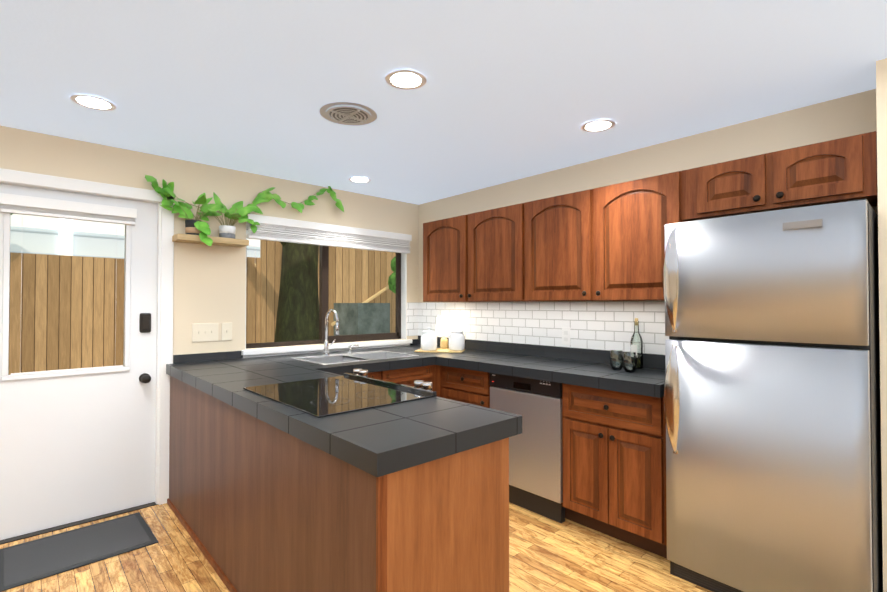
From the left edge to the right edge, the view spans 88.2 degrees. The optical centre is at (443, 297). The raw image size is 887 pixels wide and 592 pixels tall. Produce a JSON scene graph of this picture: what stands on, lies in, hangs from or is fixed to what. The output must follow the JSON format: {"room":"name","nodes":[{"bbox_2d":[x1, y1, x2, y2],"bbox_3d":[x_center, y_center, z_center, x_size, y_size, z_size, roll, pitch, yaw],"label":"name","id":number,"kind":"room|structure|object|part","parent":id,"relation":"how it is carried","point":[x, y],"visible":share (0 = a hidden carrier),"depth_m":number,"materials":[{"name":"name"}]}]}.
{"room":"kitchen","nodes":[
{"label":"kitchen","id":0,"kind":"room"},
{"bbox_2d":[0,125,418,354],"bbox_3d":[-2.592,0.205,2.570,6.500,2.350,0.150,1,-1,-42],"label":"wall","id":1,"kind":"structure","parent":0,"point":[209,284],"depth_m":3.29,"materials":[{"name":"beige paint"}]},
{"bbox_2d":[0,184,157,539],"bbox_3d":[-2.293,0.364,2.822,0.907,2.022,0.057,1,-1,-42],"label":"door","id":2,"kind":"structure","parent":1,"relation":"in","point":[77,445],"depth_m":2.84,"materials":[{"name":"white paint"}]},
{"bbox_2d":[0,193,136,224],"bbox_3d":[-2.269,-0.534,2.802,0.653,0.104,0.046,1,-1,-42],"label":"door blind","id":3,"kind":"object","parent":2,"relation":"attached to","point":[29,205],"visible":1,"depth_m":2.76,"materials":[{"name":"white plastic"}]},
{"bbox_2d":[11,229,122,374],"bbox_3d":[-2.283,-0.020,2.805,0.530,0.933,0.010,1,-1,-42],"label":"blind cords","id":4,"kind":"object","parent":3,"relation":"hanging from","point":[67,369],"visible":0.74,"depth_m":2.78,"materials":[{"name":"white fabric"}]},
{"bbox_2d":[8,214,150,382],"bbox_3d":[-2.220,0.006,2.841,0.691,1.114,0.094,1,-1,-42],"label":"window","id":5,"kind":"structure","parent":2,"relation":"attached to","point":[145,378],"depth_m":2.83,"materials":[{"name":"clear glass"}]},
{"bbox_3d":[-1.967,0.536,3.025,0.058,0.058,0.036,1,-1,-42],"label":"knob","id":6,"kind":"part","parent":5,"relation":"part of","materials":[{"name":"brown metal"}]},
{"bbox_2d":[139,313,150,382],"bbox_3d":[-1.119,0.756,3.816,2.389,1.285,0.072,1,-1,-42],"label":"door lock","id":7,"kind":"object","parent":2,"relation":"attached to","point":[145,323],"depth_m":3.05,"materials":[{"name":"brown metal"}]},
{"bbox_2d":[0,168,173,504],"bbox_3d":[-2.296,0.331,2.826,1.065,2.105,0.168,1,-1,-42],"label":"door frame","id":8,"kind":"structure","parent":1,"relation":"attached to","point":[165,272],"depth_m":3.08,"materials":[{"name":"white wood"}]},
{"bbox_2d":[192,323,217,341],"bbox_3d":[-1.701,0.247,3.270,0.173,0.130,0.016,1,-1,-42],"label":"switch plate","id":9,"kind":"object","parent":1,"relation":"attached to","point":[202,332],"depth_m":3.27,"materials":[{"name":"beige plastic"}]},
{"bbox_2d":[172,233,248,246],"bbox_3d":[-1.640,-0.403,3.234,0.460,0.040,0.164,1,-1,-42],"label":"floating shelf","id":10,"kind":"object","parent":1,"relation":"attached to","point":[195,239],"visible":0.96,"depth_m":3.18,"materials":[{"name":"brown wood"}]},
{"bbox_2d":[144,175,343,245],"bbox_3d":[-1.369,-0.643,3.422,1.462,0.611,0.311,1,-1,-42],"label":"potted plant","id":11,"kind":"object","parent":10,"relation":"on","point":[238,211],"visible":0.96,"depth_m":3.21,"materials":[{"name":"green plant"}]},
{"bbox_3d":[-1.730,-0.572,3.092,0.485,0.459,0.311,1,-1,-42],"label":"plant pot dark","id":12,"kind":"part","parent":11,"relation":"part of","materials":[{"name":"green"}]},
{"bbox_2d":[221,323,231,340],"bbox_3d":[-1.594,0.249,3.368,0.073,0.130,0.016,1,-1,-42],"label":"switch plate","id":13,"kind":"object","parent":1,"relation":"attached to","point":[226,327],"depth_m":3.37,"materials":[{"name":"beige plastic"}]},
{"bbox_2d":[173,339,417,362],"bbox_3d":[-1.054,0.433,3.864,2.162,0.058,0.008,1,-1,-42],"label":"backsplash","id":14,"kind":"structure","parent":1,"relation":"attached to","point":[184,358],"depth_m":3.28,"materials":[{"name":"black tile"}]},
{"bbox_2d":[245,223,406,349],"bbox_3d":[-0.967,-0.082,4.028,1.541,0.966,0.144,1,-1,-42],"label":"window","id":15,"kind":"structure","parent":1,"relation":"in","point":[401,300],"depth_m":4.07,"materials":[{"name":"clear glass"}]},
{"bbox_2d":[246,214,411,253],"bbox_3d":[-0.907,-0.532,3.969,1.558,0.179,0.068,1,-1,-42],"label":"window blind","id":16,"kind":"object","parent":15,"relation":"attached to","point":[269,228],"visible":0.92,"depth_m":3.86,"materials":[{"name":"white plastic"}]},
{"bbox_2d":[241,339,411,357],"bbox_3d":[-0.941,0.433,3.999,1.610,0.060,0.130,1,-1,-42],"label":"window sill","id":17,"kind":"structure","parent":1,"relation":"attached to","point":[297,350],"depth_m":3.83,"materials":[{"name":"white wood"}]},
{"bbox_2d":[407,302,417,335],"bbox_3d":[-0.307,0.213,4.551,0.141,0.332,0.006,1,-1,-42],"label":"wall tiles","id":18,"kind":"structure","parent":1,"relation":"attached to","point":[412,318],"depth_m":4.55,"materials":[{"name":"white tile"}]},
{"bbox_2d":[0,502,712,591],"bbox_3d":[-0.181,1.391,-0.088,6.500,0.100,7.300,1,-1,-42],"label":"floor","id":19,"kind":"structure","parent":0,"point":[546,554],"depth_m":2.35,"materials":[{"name":"laminate"}]},
{"bbox_2d":[0,502,157,544],"bbox_3d":[-2.302,1.381,2.817,0.915,0.006,0.150,1,-1,-42],"label":"threshold","id":20,"kind":"object","parent":19,"relation":"on","point":[20,537],"visible":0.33,"depth_m":2.79,"materials":[{"name":"brown metal"}]},
{"bbox_2d":[0,512,158,591],"bbox_3d":[-2.019,1.374,2.534,0.660,0.009,0.510,1,-1,-44],"label":"door mat","id":21,"kind":"object","parent":19,"relation":"on","point":[33,560],"visible":1,"depth_m":2.49,"materials":[{"name":"grey"}]},
{"bbox_2d":[167,379,201,545],"bbox_3d":[-1.365,0.949,3.002,0.590,0.875,0.845,1,-1,-42],"label":"base cabinet","id":22,"kind":"object","parent":19,"relation":"on","point":[185,434],"depth_m":2.78,"materials":[{"name":"brown wood"}]},
{"bbox_2d":[198,395,521,591],"bbox_3d":[-0.521,0.935,2.075,0.595,0.875,1.662,1,-1,-42],"label":"kitchen island","id":23,"kind":"object","parent":19,"relation":"on","point":[280,513],"depth_m":1.57,"materials":[{"name":"brown wood"}]},
{"bbox_3d":[-1.018,0.937,2.193,0.038,0.875,2.507,1,-1,-42],"label":"peninsula trim","id":24,"kind":"part","parent":23,"relation":"part of","materials":[{"name":"brown wood"}]},
{"bbox_2d":[166,355,521,478],"bbox_3d":[-0.746,0.471,2.429,0.772,0.064,2.526,1,-1,-42],"label":"countertop","id":25,"kind":"structure","parent":23,"relation":"on","point":[378,441],"depth_m":1.62,"materials":[{"name":"grey tile"}]},
{"bbox_2d":[242,371,437,418],"bbox_3d":[-0.492,0.422,2.094,0.563,0.021,0.760,1,-1,-42],"label":"cooktop","id":26,"kind":"object","parent":25,"relation":"in","point":[339,392],"depth_m":2.06,"materials":[{"name":"black glass"}]},
{"bbox_2d":[323,309,358,355],"bbox_3d":[-0.765,0.269,3.602,0.312,0.366,0.210,1,-1,-42],"label":"faucet","id":27,"kind":"object","parent":25,"relation":"on","point":[326,347],"depth_m":3.56,"materials":[{"name":"white metal"}]},
{"bbox_2d":[306,351,421,382],"bbox_3d":[-0.633,0.547,3.467,0.820,0.194,0.410,1,-1,-42],"label":"sink","id":28,"kind":"object","parent":25,"relation":"in","point":[412,374],"depth_m":3.47,"materials":[{"name":"silver metal"}]},
{"bbox_2d":[330,355,429,374],"bbox_3d":[-0.457,0.483,3.276,0.796,0.064,0.135,1,-1,-42],"label":"countertop","id":29,"kind":"structure","parent":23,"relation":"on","point":[367,365],"depth_m":3.25,"materials":[{"name":"grey tile"}]},
{"bbox_2d":[434,367,485,406],"bbox_3d":[0.316,0.957,3.597,0.499,0.875,0.543,1,-1,-42],"label":"base cabinet","id":30,"kind":"object","parent":19,"relation":"on","point":[450,382],"depth_m":3.44,"materials":[{"name":"brown wood"}]},
{"bbox_2d":[407,381,432,390],"bbox_3d":[-0.257,0.965,3.405,0.470,0.630,0.053,1,-1,-42],"label":"stove knob","id":31,"kind":"object","parent":30,"relation":"in","point":[409,383],"depth_m":3.45,"materials":[{"name":"metal"}]},
{"bbox_3d":[0.151,0.608,3.420,0.053,0.165,0.475,1,-1,-42],"label":"drawer","id":32,"kind":"part","parent":30,"relation":"part of","materials":[{"name":"brown wood"}]},
{"bbox_3d":[0.151,0.993,3.414,0.053,0.575,0.475,1,-1,-42],"label":"door","id":33,"kind":"part","parent":30,"relation":"part of","materials":[{"name":"brown wood"}]},
{"bbox_2d":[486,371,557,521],"bbox_3d":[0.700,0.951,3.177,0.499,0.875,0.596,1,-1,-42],"label":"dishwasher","id":34,"kind":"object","parent":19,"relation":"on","point":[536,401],"depth_m":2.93,"materials":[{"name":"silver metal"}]},
{"bbox_2d":[489,373,564,522],"bbox_3d":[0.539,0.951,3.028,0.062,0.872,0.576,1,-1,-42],"label":"dishwasher","id":35,"kind":"object","parent":19,"relation":"on","point":[536,455],"depth_m":2.94,"materials":[{"name":"silver metal"}]},
{"bbox_2d":[558,383,666,557],"bbox_3d":[1.108,0.945,2.730,0.499,0.875,0.613,1,-1,-42],"label":"base cabinet","id":36,"kind":"object","parent":19,"relation":"on","point":[612,444],"depth_m":2.55,"materials":[{"name":"brown wood"}]},
{"bbox_2d":[362,345,665,398],"bbox_3d":[0.387,0.485,3.415,0.639,0.064,2.598,1,-1,-42],"label":"countertop","id":37,"kind":"structure","parent":36,"relation":"on","point":[644,381],"depth_m":2.90,"materials":[{"name":"grey tile"}]},
{"bbox_2d":[381,365,432,382],"bbox_3d":[-0.267,0.567,3.422,0.470,0.100,0.024,1,-1,-42],"label":"drawer front","id":38,"kind":"object","parent":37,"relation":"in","point":[424,373],"depth_m":3.42,"materials":[{"name":"brown wood"}]},
{"bbox_2d":[414,348,464,352],"bbox_3d":[-0.027,0.454,3.947,0.400,0.012,0.260,0,-1,10],"label":"cutting board","id":39,"kind":"object","parent":37,"relation":"on","point":[442,350],"visible":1,"depth_m":3.85,"materials":[{"name":"beige wood"}]},
{"bbox_2d":[421,327,436,350],"bbox_3d":[-0.124,0.349,3.921,0.140,0.195,0.140,1,-1,-42],"label":"canister","id":40,"kind":"object","parent":39,"relation":"on","point":[428,339],"visible":1,"depth_m":3.87,"materials":[{"name":"white ceramic"}]},
{"bbox_2d":[436,316,452,347],"bbox_3d":[0.006,0.305,4.087,0.156,0.287,0.154,1,-1,-42],"label":"table lamp","id":41,"kind":"object","parent":39,"relation":"on","point":[444,328],"visible":0.94,"depth_m":4.03,"materials":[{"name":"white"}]},
{"bbox_2d":[449,327,464,350],"bbox_3d":[0.114,0.349,3.928,0.140,0.195,0.140,1,-1,-42],"label":"canister","id":42,"kind":"object","parent":39,"relation":"on","point":[456,339],"visible":1,"depth_m":3.87,"materials":[{"name":"white ceramic"}]},
{"bbox_2d":[610,350,622,369],"bbox_3d":[1.069,0.385,2.822,0.084,0.118,0.084,1,-1,-42],"label":"wine glass","id":43,"kind":"object","parent":37,"relation":"on","point":[612,363],"visible":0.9,"depth_m":2.81,"materials":[{"name":"clear glass"}]},
{"bbox_2d":[622,352,636,372],"bbox_3d":[1.109,0.383,2.724,0.084,0.118,0.084,1,-1,-42],"label":"wine glass","id":44,"kind":"object","parent":37,"relation":"on","point":[624,358],"visible":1,"depth_m":2.70,"materials":[{"name":"clear glass"}]},
{"bbox_2d":[630,318,642,368],"bbox_3d":[1.222,0.287,2.897,0.074,0.316,0.073,1,-1,-42],"label":"wine bottle","id":45,"kind":"object","parent":37,"relation":"on","point":[633,348],"visible":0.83,"depth_m":2.89,"materials":[{"name":"clear glass"}]},
{"bbox_3d":[0.823,1.002,2.678,0.053,0.535,0.288,1,-1,-42],"label":"door","id":46,"kind":"part","parent":36,"relation":"part of","materials":[{"name":"brown wood"}]},
{"bbox_3d":[0.923,0.615,2.574,0.053,0.200,0.585,1,-1,-42],"label":"drawer","id":47,"kind":"part","parent":36,"relation":"part of","materials":[{"name":"brown wood"}]},
{"bbox_3d":[1.023,0.999,2.459,0.053,0.535,0.288,1,-1,-42],"label":"door","id":48,"kind":"part","parent":36,"relation":"part of","materials":[{"name":"brown wood"}]},
{"bbox_2d":[663,198,882,591],"bbox_3d":[1.535,0.497,2.168,0.617,1.754,0.751,1,-1,-42],"label":"fridge","id":49,"kind":"object","parent":19,"relation":"on","point":[772,407],"visible":1,"depth_m":1.94,"materials":[{"name":"grey metal"}]},
{"bbox_3d":[1.117,-0.090,2.229,0.069,0.520,0.074,1,-1,-42],"label":"handle","id":50,"kind":"part","parent":49,"relation":"part of","materials":[{"name":"white metal"}]},
{"bbox_3d":[1.117,0.492,2.220,0.069,0.535,0.074,1,-1,-42],"label":"handle","id":51,"kind":"part","parent":49,"relation":"part of","materials":[{"name":"white metal"}]},
{"bbox_3d":[1.373,-0.092,2.029,0.069,0.557,0.745,1,-1,-42],"label":"door","id":52,"kind":"part","parent":49,"relation":"part of","materials":[{"name":"silver metal"}]},
{"bbox_3d":[1.373,0.750,2.017,0.069,1.088,0.745,1,-1,-42],"label":"door","id":53,"kind":"part","parent":49,"relation":"part of","materials":[{"name":"silver metal"}]},
{"bbox_2d":[0,0,886,204],"bbox_3d":[-0.181,-1.059,-0.052,6.500,0.100,7.300,1,-1,-42],"label":"ceiling","id":54,"kind":"structure","parent":0,"point":[510,90],"depth_m":2.02,"materials":[{"name":"white paint"}]},
{"bbox_2d":[70,94,116,110],"bbox_3d":[-1.739,-0.970,2.276,0.188,0.004,0.188,1,-1,-42],"label":"recessed light","id":55,"kind":"object","parent":54,"relation":"in","point":[93,102],"visible":0.98,"depth_m":2.27,"materials":[{"name":"white"}]},
{"bbox_2d":[319,102,376,125],"bbox_3d":[-0.501,-0.962,2.418,0.300,0.013,0.300,1,-1,-42],"label":"ceiling vent","id":56,"kind":"object","parent":54,"relation":"in","point":[347,115],"visible":1,"depth_m":2.40,"materials":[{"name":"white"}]},
{"bbox_2d":[348,176,370,182],"bbox_3d":[-0.674,-0.949,3.681,0.188,0.004,0.188,1,-1,-42],"label":"recessed light","id":57,"kind":"object","parent":54,"relation":"in","point":[361,179],"visible":0.9,"depth_m":3.67,"materials":[{"name":"white"}]},
{"bbox_2d":[385,69,426,89],"bbox_3d":[-0.167,-0.973,2.045,0.188,0.004,0.188,1,-1,-42],"label":"recessed light","id":58,"kind":"object","parent":54,"relation":"in","point":[405,80],"visible":1,"depth_m":2.04,"materials":[{"name":"white"}]},
{"bbox_2d":[581,119,615,131],"bbox_3d":[0.868,-0.965,2.571,0.188,0.004,0.188,1,-1,-42],"label":"recessed light","id":59,"kind":"object","parent":54,"relation":"in","point":[596,126],"visible":1,"depth_m":2.56,"materials":[{"name":"white"}]},
{"bbox_2d":[418,89,877,302],"bbox_3d":[2.163,0.198,2.071,0.150,2.350,7.000,1,-1,-42],"label":"wall","id":60,"kind":"structure","parent":0,"point":[846,116],"depth_m":2.76,"materials":[{"name":"beige paint"}]},
{"bbox_2d":[423,203,521,301],"bbox_3d":[0.300,-0.319,3.766,0.321,0.703,1.136,1,-1,-42],"label":"upper cabinet","id":61,"kind":"object","parent":60,"relation":"attached to","point":[473,257],"depth_m":3.59,"materials":[{"name":"brown wood"}]},
{"bbox_3d":[-0.004,-0.318,3.857,0.053,0.691,0.526,1,-1,-42],"label":"door","id":62,"kind":"part","parent":61,"relation":"part of","materials":[{"name":"brown wood"}]},
{"bbox_3d":[0.374,-0.324,3.442,0.053,0.691,0.530,1,-1,-42],"label":"door","id":63,"kind":"part","parent":61,"relation":"part of","materials":[{"name":"brown wood"}]},
{"bbox_2d":[418,336,664,369],"bbox_3d":[0.642,0.412,3.617,0.008,0.093,2.660,1,-1,-42],"label":"backsplash","id":64,"kind":"structure","parent":60,"relation":"attached to","point":[653,361],"depth_m":3.38,"materials":[{"name":"black tile"}]},
{"bbox_2d":[418,301,668,354],"bbox_3d":[0.642,0.199,3.621,0.006,0.332,2.660,1,-1,-42],"label":"subway tile","id":65,"kind":"structure","parent":60,"relation":"attached to","point":[608,326],"depth_m":3.39,"materials":[{"name":"white tile"}]},
{"bbox_2d":[562,327,570,344],"bbox_3d":[0.893,0.279,3.334,0.008,0.128,0.070,1,-1,-42],"label":"electrical outlet plate","id":66,"kind":"object","parent":65,"relation":"attached to","point":[566,336],"visible":1,"depth_m":3.33,"materials":[{"name":"white plastic"}]},
{"bbox_2d":[522,171,681,301],"bbox_3d":[1.038,-0.331,2.958,0.321,0.703,1.052,1,-1,-42],"label":"upper cabinet","id":67,"kind":"object","parent":60,"relation":"attached to","point":[605,243],"depth_m":2.80,"materials":[{"name":"brown wood"}]},
{"bbox_3d":[0.742,-0.330,3.040,0.053,0.691,0.504,1,-1,-42],"label":"door","id":68,"kind":"part","parent":67,"relation":"part of","materials":[{"name":"brown wood"}]},
{"bbox_3d":[1.101,-0.336,2.646,0.053,0.691,0.494,1,-1,-42],"label":"door","id":69,"kind":"part","parent":67,"relation":"part of","materials":[{"name":"brown wood"}]},
{"bbox_2d":[682,154,765,221],"bbox_3d":[1.527,-0.556,2.425,0.321,0.268,0.399,1,-1,-42],"label":"upper cabinet","id":70,"kind":"object","parent":60,"relation":"attached to","point":[738,186],"depth_m":2.31,"materials":[{"name":"brown wood"}]},
{"bbox_3d":[1.429,-0.563,2.292,0.053,0.238,0.300,1,-1,-42],"label":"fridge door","id":71,"kind":"part","parent":70,"relation":"part of","materials":[{"name":"brown wood"}]},
{"bbox_2d":[762,131,877,210],"bbox_3d":[1.786,-0.561,2.141,0.321,0.268,0.370,1,-1,-42],"label":"upper cabinet","id":72,"kind":"object","parent":60,"relation":"attached to","point":[844,169],"depth_m":2.03,"materials":[{"name":"brown wood"}]},
{"bbox_3d":[1.658,-0.567,2.040,0.053,0.238,0.310,1,-1,-42],"label":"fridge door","id":73,"kind":"part","parent":72,"relation":"part of","materials":[{"name":"brown wood"}]},
{"bbox_2d":[876,58,886,591],"bbox_3d":[3.130,0.177,0.657,0.330,2.350,3.609,1,-1,-42],"label":"wall","id":74,"kind":"structure","parent":0,"point":[881,89],"depth_m":1.87,"materials":[{"name":"beige paint"}]},
{"label":"outside","id":75,"kind":"structure","parent":0,"visible":0},
{"bbox_3d":[-6.198,1.521,7.390,13.000,0.100,11.840,1,-1,-42],"label":"ground","id":76,"kind":"structure","parent":75,"visible":0},
{"bbox_2d":[10,226,259,258],"bbox_3d":[-5.200,-1.555,6.342,13.000,6.020,0.200,1,-1,-42],"label":"house","id":77,"kind":"structure","parent":76,"relation":"on","point":[47,237],"depth_m":6.31,"materials":[{"name":"white"}]},
{"bbox_2d":[11,214,259,255],"bbox_3d":[-5.113,-1.556,6.246,13.000,6.020,0.060,1,-1,-42],"label":"trim","id":78,"kind":"structure","parent":77,"relation":"attached to","point":[66,230],"depth_m":6.20,"materials":[{"name":"white"}]},
{"bbox_2d":[8,240,395,374],"bbox_3d":[-3.716,-0.035,4.323,12.500,2.920,1.250,1,-1,-42],"label":"fence","id":79,"kind":"object","parent":76,"relation":"on","point":[110,278],"depth_m":5.00,"materials":[{"name":"brown wood"}]},
{"bbox_2d":[274,242,318,341],"bbox_3d":[-1.751,-0.279,4.394,1.424,3.427,0.513,1,-1,-42],"label":"tree","id":80,"kind":"object","parent":76,"relation":"on","point":[297,255],"depth_m":4.49,"materials":[{"name":"green plant"}]},
{"bbox_2d":[334,303,389,335],"bbox_3d":[-0.988,0.753,5.516,0.447,1.380,0.550,1,-1,-42],"label":"concrete block","id":81,"kind":"object","parent":76,"relation":"on","point":[351,319],"depth_m":5.32,"materials":[{"name":"grey concrete"}]},
{"bbox_2d":[331,285,388,325],"bbox_3d":[-1.018,0.074,5.831,0.914,0.554,0.044,1,-1,-42],"label":"rail","id":82,"kind":"object","parent":81,"relation":"attached to","point":[368,300],"depth_m":5.92,"materials":[{"name":"brown wood"}]},
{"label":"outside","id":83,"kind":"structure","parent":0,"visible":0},
{"bbox_2d":[11,213,395,293],"bbox_3d":[-3.733,-1.221,4.589,6.712,2.340,2.760,1,-1,-42],"label":"bush","id":84,"kind":"object","parent":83,"point":[392,280],"depth_m":5.74,"materials":[{"name":"green plant"}]}
]}

